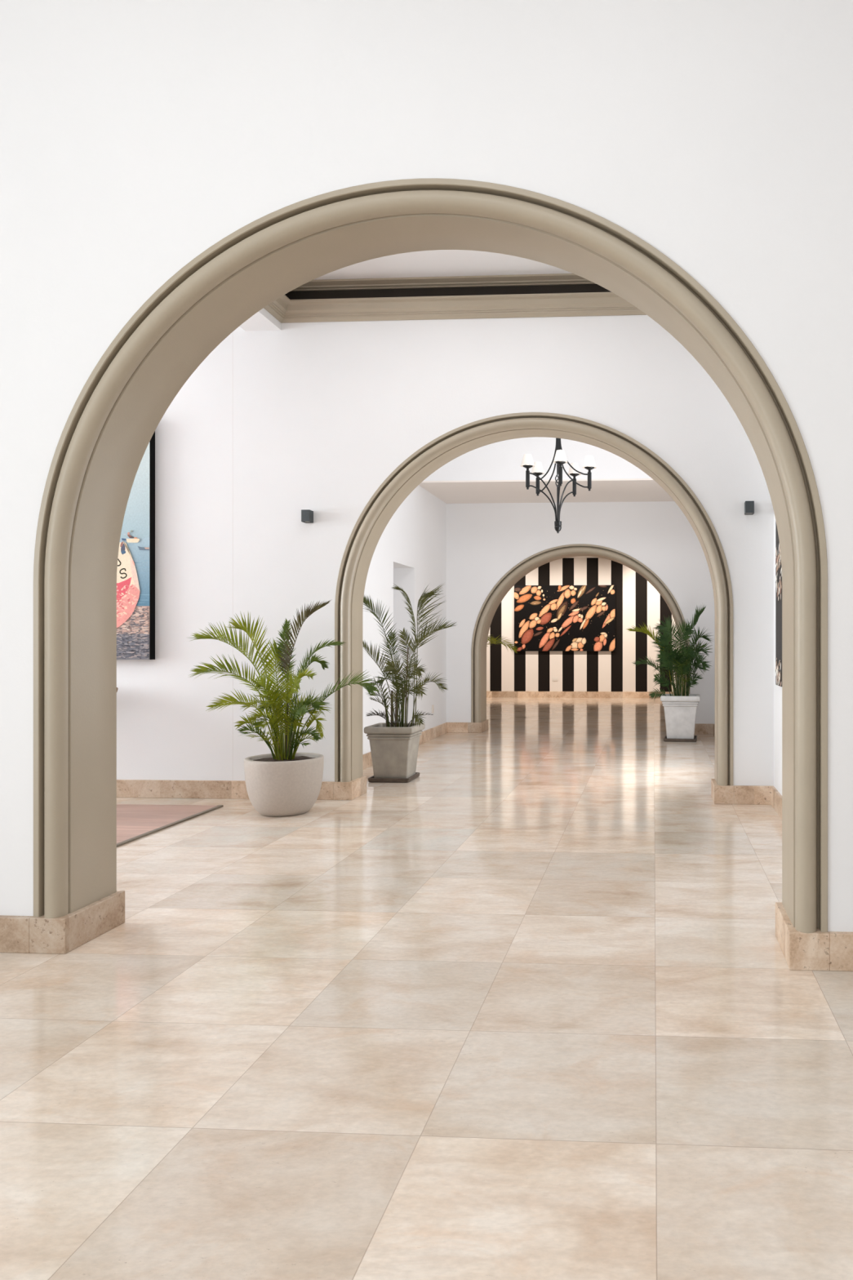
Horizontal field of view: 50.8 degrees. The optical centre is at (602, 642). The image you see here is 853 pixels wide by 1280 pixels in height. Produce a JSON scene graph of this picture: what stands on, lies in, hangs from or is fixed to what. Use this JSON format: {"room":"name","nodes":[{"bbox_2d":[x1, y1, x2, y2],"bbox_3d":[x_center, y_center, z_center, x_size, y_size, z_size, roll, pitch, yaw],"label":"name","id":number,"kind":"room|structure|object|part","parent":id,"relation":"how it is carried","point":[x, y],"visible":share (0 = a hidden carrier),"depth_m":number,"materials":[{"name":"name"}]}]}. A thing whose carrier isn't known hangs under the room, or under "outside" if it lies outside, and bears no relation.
{"room":"arched hallway","nodes":[
{"label":"arched hallway","id":0,"kind":"room"},
{"bbox_2d":[116,804,216,843],"bbox_3d":[-7.070,1.255,5.566,8.125,0.008,2.675,0,0,3],"label":"rug","id":1,"kind":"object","parent":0,"point":[133,820],"depth_m":6.26,"materials":[{"name":"fabric"}]},
{"bbox_2d":[239,307,280,331],"bbox_3d":[-2.819,-2.724,5.462,0.295,0.435,3.070,0,0,3],"label":"trim","id":2,"kind":"structure","parent":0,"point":[262,320],"depth_m":6.84,"materials":[{"name":"white paint"}]},
{"bbox_2d":[244,752,324,816],"bbox_3d":[-2.349,1.054,6.423,0.554,0.410,0.554,0,0,3],"label":"pot","id":3,"kind":"object","parent":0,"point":[283,784],"depth_m":6.22,"materials":[{"name":"white ceramic"}]},
{"bbox_2d":[364,722,425,777],"bbox_3d":[-1.899,1.002,7.971,0.446,0.485,0.446,0,0,3],"label":"pot","id":4,"kind":"object","parent":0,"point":[394,747],"depth_m":7.80,"materials":[{"name":"grey ceramic"}]},
{"bbox_2d":[362,484,446,754],"bbox_3d":[-2.579,-0.866,9.715,0.530,4.250,4.830,0,0,3],"label":"wall","id":5,"kind":"structure","parent":0,"point":[410,553],"depth_m":10.50,"materials":[{"name":"white paint"}]},
{"bbox_2d":[362,722,447,769],"bbox_3d":[-2.528,1.188,9.722,0.472,0.143,4.810,0,0,3],"label":"baseboard","id":6,"kind":"structure","parent":5,"relation":"attached to","point":[432,733],"depth_m":11.01,"materials":[{"name":"stone"}]},
{"bbox_2d":[431,704,434,713],"bbox_3d":[-2.211,0.874,11.346,0.013,0.110,0.080,0,0,3],"label":"wall outlet","id":7,"kind":"object","parent":5,"relation":"attached to","point":[433,705],"visible":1,"depth_m":11.34,"materials":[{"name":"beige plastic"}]},
{"bbox_2d":[0,697,852,1279],"bbox_3d":[-3.687,1.259,7.081,15.000,0.001,26.100,0,0,3],"label":"floor","id":8,"kind":"structure","parent":0,"point":[528,1005],"depth_m":2.70,"materials":[{"name":"tile"}]},
{"bbox_2d":[188,600,379,816],"bbox_3d":[-2.345,0.466,6.393,1.540,1.585,0.641,0,0,3],"label":"potted palm","id":9,"kind":"object","parent":8,"relation":"on","point":[285,782],"visible":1,"depth_m":6.32,"materials":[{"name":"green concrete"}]},
{"bbox_2d":[368,772,419,782],"bbox_3d":[-1.906,1.239,7.972,0.378,0.040,0.378,0,0,3],"label":"saucer","id":10,"kind":"object","parent":8,"relation":"on","point":[371,779],"visible":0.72,"depth_m":7.79,"materials":[{"name":"ceramic"}]},
{"bbox_2d":[362,583,456,777],"bbox_3d":[-1.849,0.350,7.958,0.946,1.790,0.654,0,0,25],"label":"potted palm","id":11,"kind":"object","parent":8,"relation":"on","point":[394,745],"visible":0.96,"depth_m":7.87,"materials":[{"name":"green plant"}]},
{"bbox_2d":[486,632,519,653],"bbox_3d":[-2.251,0.531,14.733,1.444,1.455,1.212,0,0,-29],"label":"potted palm","id":12,"kind":"object","parent":8,"relation":"on","point":[491,637],"visible":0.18,"depth_m":14.67,"materials":[{"name":"green plant"}]},
{"bbox_2d":[625,604,712,738],"bbox_3d":[0.934,0.370,11.127,1.014,1.749,0.869,0,0,-39],"label":"potted palm","id":13,"kind":"object","parent":8,"relation":"on","point":[680,707],"visible":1,"depth_m":11.02,"materials":[{"name":"plant"}]},
{"bbox_2d":[663,734,697,742],"bbox_3d":[1.009,1.239,11.180,0.418,0.040,0.418,0,0,7],"label":"saucer","id":14,"kind":"object","parent":8,"relation":"on","point":[665,739],"visible":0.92,"depth_m":10.98,"materials":[{"name":"ceramic"}]},
{"bbox_2d":[0,0,852,932],"bbox_3d":[-3.931,-1.016,3.814,14.700,4.550,0.350,0,0,3],"label":"wall","id":15,"kind":"structure","parent":0,"point":[137,136],"depth_m":3.46,"materials":[{"name":"white paint"}]},
{"bbox_2d":[0,890,124,954],"bbox_3d":[-6.662,1.188,3.973,9.029,0.143,0.400,0,0,3],"label":"baseboard","id":16,"kind":"structure","parent":15,"relation":"attached to","point":[62,935],"depth_m":3.52,"materials":[{"name":"stone"}]},
{"bbox_2d":[116,804,222,846],"bbox_3d":[-2.999,1.253,5.324,0.033,0.012,2.675,0,0,3],"label":"trim","id":17,"kind":"structure","parent":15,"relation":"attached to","point":[142,835],"depth_m":5.90,"materials":[{"name":"brown metal"}]},
{"bbox_2d":[33,177,827,933],"bbox_3d":[-0.712,-0.359,3.612,3.188,2.952,0.381,0,0,3],"label":"trim","id":18,"kind":"structure","parent":15,"relation":"attached to","point":[106,434],"depth_m":3.53,"materials":[{"name":"beige paint"}]},
{"bbox_2d":[263,273,646,323],"bbox_3d":[-0.715,-2.715,5.337,3.940,0.300,3.090,0,0,3],"label":"trim","id":19,"kind":"structure","parent":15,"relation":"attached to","point":[553,295],"depth_m":6.85,"materials":[{"name":"beige paint"}]},
{"bbox_3d":[-0.715,-2.840,5.337,3.940,0.050,3.090,0,0,3],"label":"moulding","id":20,"kind":"part","parent":19,"relation":"part of","materials":[{"name":"beige paint"}]},
{"bbox_2d":[775,902,852,971],"bbox_3d":[2.069,1.188,3.456,2.679,0.143,0.400,0,0,3],"label":"baseboard","id":21,"kind":"structure","parent":15,"relation":"attached to","point":[818,950],"depth_m":3.33,"materials":[{"name":"stone"}]},
{"bbox_2d":[313,249,572,279],"bbox_3d":[-0.670,-2.911,5.334,4.030,0.100,3.070,0,0,3],"label":"ceiling","id":22,"kind":"structure","parent":0,"point":[435,263],"depth_m":6.62,"materials":[{"name":"white paint"}]},
{"bbox_2d":[116,315,773,786],"bbox_3d":[-4.803,-0.891,7.272,12.550,4.300,0.310,0,0,3],"label":"wall","id":23,"kind":"structure","parent":0,"point":[271,426],"depth_m":6.96,"materials":[{"name":"white paint"}]},
{"bbox_2d":[116,431,155,659],"bbox_3d":[-4.626,-0.825,7.063,2.000,1.930,0.082,0,0,3],"label":"wall picture","id":24,"kind":"object","parent":23,"relation":"attached to","point":[135,569],"visible":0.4,"depth_m":6.97,"materials":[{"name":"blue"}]},
{"bbox_2d":[116,775,366,799],"bbox_3d":[-6.475,1.188,7.368,9.000,0.143,0.360,0,0,3],"label":"baseboard","id":25,"kind":"structure","parent":23,"relation":"attached to","point":[151,788],"depth_m":7.00,"materials":[{"name":"stone"}]},
{"bbox_2d":[301,509,313,523],"bbox_3d":[-2.352,-1.003,6.930,0.066,0.094,0.082,0,0,3],"label":"wall lamp","id":26,"kind":"object","parent":23,"relation":"attached to","point":[307,515],"visible":1,"depth_m":6.89,"materials":[{"name":"metal"}]},
{"bbox_2d":[334,412,733,786],"bbox_3d":[-0.551,-0.348,7.008,3.166,2.931,0.341,0,0,3],"label":"trim","id":27,"kind":"structure","parent":23,"relation":"attached to","point":[364,538],"depth_m":6.92,"materials":[{"name":"beige paint"}]},
{"bbox_2d":[711,778,771,804],"bbox_3d":[1.111,1.188,6.918,0.460,0.143,0.360,0,0,3],"label":"baseboard","id":28,"kind":"structure","parent":23,"relation":"attached to","point":[728,794],"depth_m":6.74,"materials":[{"name":"stone"}]},
{"bbox_2d":[744,501,754,515],"bbox_3d":[1.138,-1.039,6.723,0.066,0.094,0.082,0,0,3],"label":"wall lamp","id":29,"kind":"object","parent":23,"relation":"attached to","point":[748,505],"visible":1,"depth_m":6.68,"materials":[{"name":"metal"}]},
{"bbox_2d":[418,436,674,503],"bbox_3d":[-0.362,-2.461,11.206,3.720,1.060,1.590,0,0,3],"label":"ceiling","id":30,"kind":"structure","parent":0,"point":[500,460],"depth_m":10.48,"materials":[{"name":"white paint"}]},
{"bbox_2d":[446,501,715,724],"bbox_3d":[-0.925,-0.891,12.266,6.500,4.300,0.460,0,0,3],"label":"wall","id":31,"kind":"structure","parent":0,"point":[485,541],"depth_m":12.03,"materials":[{"name":"white paint"}]},
{"bbox_2d":[447,719,488,733],"bbox_3d":[-1.923,1.188,12.322,0.531,0.143,0.510,0,0,3],"label":"baseboard","id":32,"kind":"structure","parent":31,"relation":"attached to","point":[452,727],"depth_m":12.07,"materials":[{"name":"stone"}]},
{"bbox_2d":[471,543,689,722],"bbox_3d":[-0.295,-0.119,12.217,3.028,2.472,0.491,0,0,3],"label":"trim","id":33,"kind":"structure","parent":31,"relation":"attached to","point":[479,642],"depth_m":12.06,"materials":[{"name":"beige paint"}]},
{"bbox_2d":[694,723,713,734],"bbox_3d":[1.312,1.188,12.131,0.487,0.143,0.510,0,0,3],"label":"baseboard","id":34,"kind":"structure","parent":31,"relation":"attached to","point":[700,729],"depth_m":11.87,"materials":[{"name":"stone"}]},
{"bbox_2d":[564,555,596,558],"bbox_3d":[-0.896,-1.956,16.141,9.500,0.100,7.280,0,0,3],"label":"ceiling","id":35,"kind":"structure","parent":0,"point":[577,556],"depth_m":19.48,"materials":[{"name":"white paint"}]},
{"bbox_2d":[486,557,679,691],"bbox_3d":[-0.684,-0.373,19.725,9.500,3.265,0.100,0,0,3],"label":"wall","id":36,"kind":"structure","parent":0,"point":[637,601],"depth_m":19.65,"materials":[{"name":"paint"}]},
{"bbox_2d":[514,585,615,651],"bbox_3d":[-0.852,-0.541,19.653,2.292,1.487,0.059,0,0,3],"label":"wall picture","id":37,"kind":"object","parent":36,"relation":"attached to","point":[548,618],"visible":1,"depth_m":19.63,"materials":[{"name":"black"}]},
{"bbox_2d":[486,691,673,697],"bbox_3d":[-0.687,1.188,19.665,9.300,0.143,0.030,0,0,3],"label":"baseboard","id":38,"kind":"structure","parent":36,"relation":"attached to","point":[489,694],"depth_m":19.65,"materials":[{"name":"stone"}]},
{"bbox_2d":[660,693,700,738],"bbox_3d":[1.009,0.962,11.180,0.504,0.565,0.504,0,0,6],"label":"pot","id":39,"kind":"object","parent":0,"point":[680,709],"depth_m":10.98,"materials":[{"name":"ceramic"}]},
{"bbox_2d":[773,511,782,795],"bbox_3d":[1.301,-0.851,5.217,0.120,4.220,3.070,0,0,3],"label":"wall","id":40,"kind":"structure","parent":0,"point":[777,689],"depth_m":6.59,"materials":[{"name":"white paint"}]},
{"bbox_2d":[771,786,782,818],"bbox_3d":[1.235,1.188,5.223,0.032,0.143,3.025,0,0,3],"label":"baseboard","id":41,"kind":"structure","parent":40,"relation":"attached to","point":[776,797],"depth_m":6.43,"materials":[{"name":"stone"}]},
{"bbox_2d":[775,520,782,686],"bbox_3d":[1.235,-0.536,5.466,0.037,1.700,1.900,0,0,3],"label":"wall picture","id":42,"kind":"object","parent":40,"relation":"attached to","point":[778,556],"visible":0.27,"depth_m":6.28,"materials":[{"name":"black"}]},
{"bbox_3d":[-0.458,-3.041,9.589,3.920,0.100,4.830,0,0,3],"label":"ceiling","id":43,"kind":"structure","parent":0,"visible":0},
{"bbox_2d":[520,438,596,533],"bbox_3d":[-0.420,-2.034,8.577,0.731,1.914,0.736,0,0,3],"label":"chandelier","id":44,"kind":"object","parent":43,"relation":"hanging from","point":[559,457],"visible":0.92,"depth_m":8.55,"materials":[{"name":"black paint"}]},
{"bbox_3d":[-0.725,-1.768,8.456,0.136,0.111,0.136,0,0,3],"label":"lamp shade","id":45,"kind":"part","parent":44,"relation":"part of","materials":[{"name":"white fabric"}]},
{"bbox_3d":[-0.654,-1.768,8.823,0.136,0.111,0.136,0,0,3],"label":"lamp shade","id":46,"kind":"part","parent":44,"relation":"part of","materials":[{"name":"white fabric"}]},
{"bbox_3d":[-0.581,-1.425,8.524,0.296,0.458,0.014,0,0,-25],"label":"arm","id":47,"kind":"part","parent":44,"relation":"part of","materials":[{"name":"black paint"}]},
{"bbox_3d":[-0.545,-1.929,8.706,0.014,0.825,0.297,0,0,-43],"label":"arm","id":48,"kind":"part","parent":44,"relation":"part of","materials":[{"name":"black paint"}]},
{"bbox_3d":[-0.437,-1.916,8.592,0.037,1.450,0.036,0,0,3],"label":"stem","id":49,"kind":"part","parent":44,"relation":"part of","materials":[{"name":"black paint"}]},
{"bbox_3d":[-0.418,-1.425,8.433,0.014,0.458,0.296,0,0,-7],"label":"arm","id":50,"kind":"part","parent":44,"relation":"part of","materials":[{"name":"black paint"}]},
{"bbox_3d":[-0.398,-1.768,8.275,0.136,0.111,0.136,0,0,3],"label":"lamp shade","id":51,"kind":"part","parent":44,"relation":"part of","materials":[{"name":"white fabric"}]},
{"bbox_3d":[-0.360,-1.425,8.730,0.014,0.459,0.296,0,0,29],"label":"arm","id":52,"kind":"part","parent":44,"relation":"part of","materials":[{"name":"black paint"}]},
{"bbox_3d":[-0.282,-1.929,8.561,0.298,0.825,0.014,0,0,11],"label":"arm","id":53,"kind":"part","parent":44,"relation":"part of","materials":[{"name":"black paint"}]},
{"bbox_3d":[-0.284,-1.768,8.869,0.136,0.111,0.136,0,0,3],"label":"lamp shade","id":54,"kind":"part","parent":44,"relation":"part of","materials":[{"name":"white fabric"}]},
{"bbox_3d":[-0.125,-1.768,8.531,0.136,0.111,0.136,0,0,3],"label":"lamp shade","id":55,"kind":"part","parent":44,"relation":"part of","materials":[{"name":"white fabric"}]}
]}

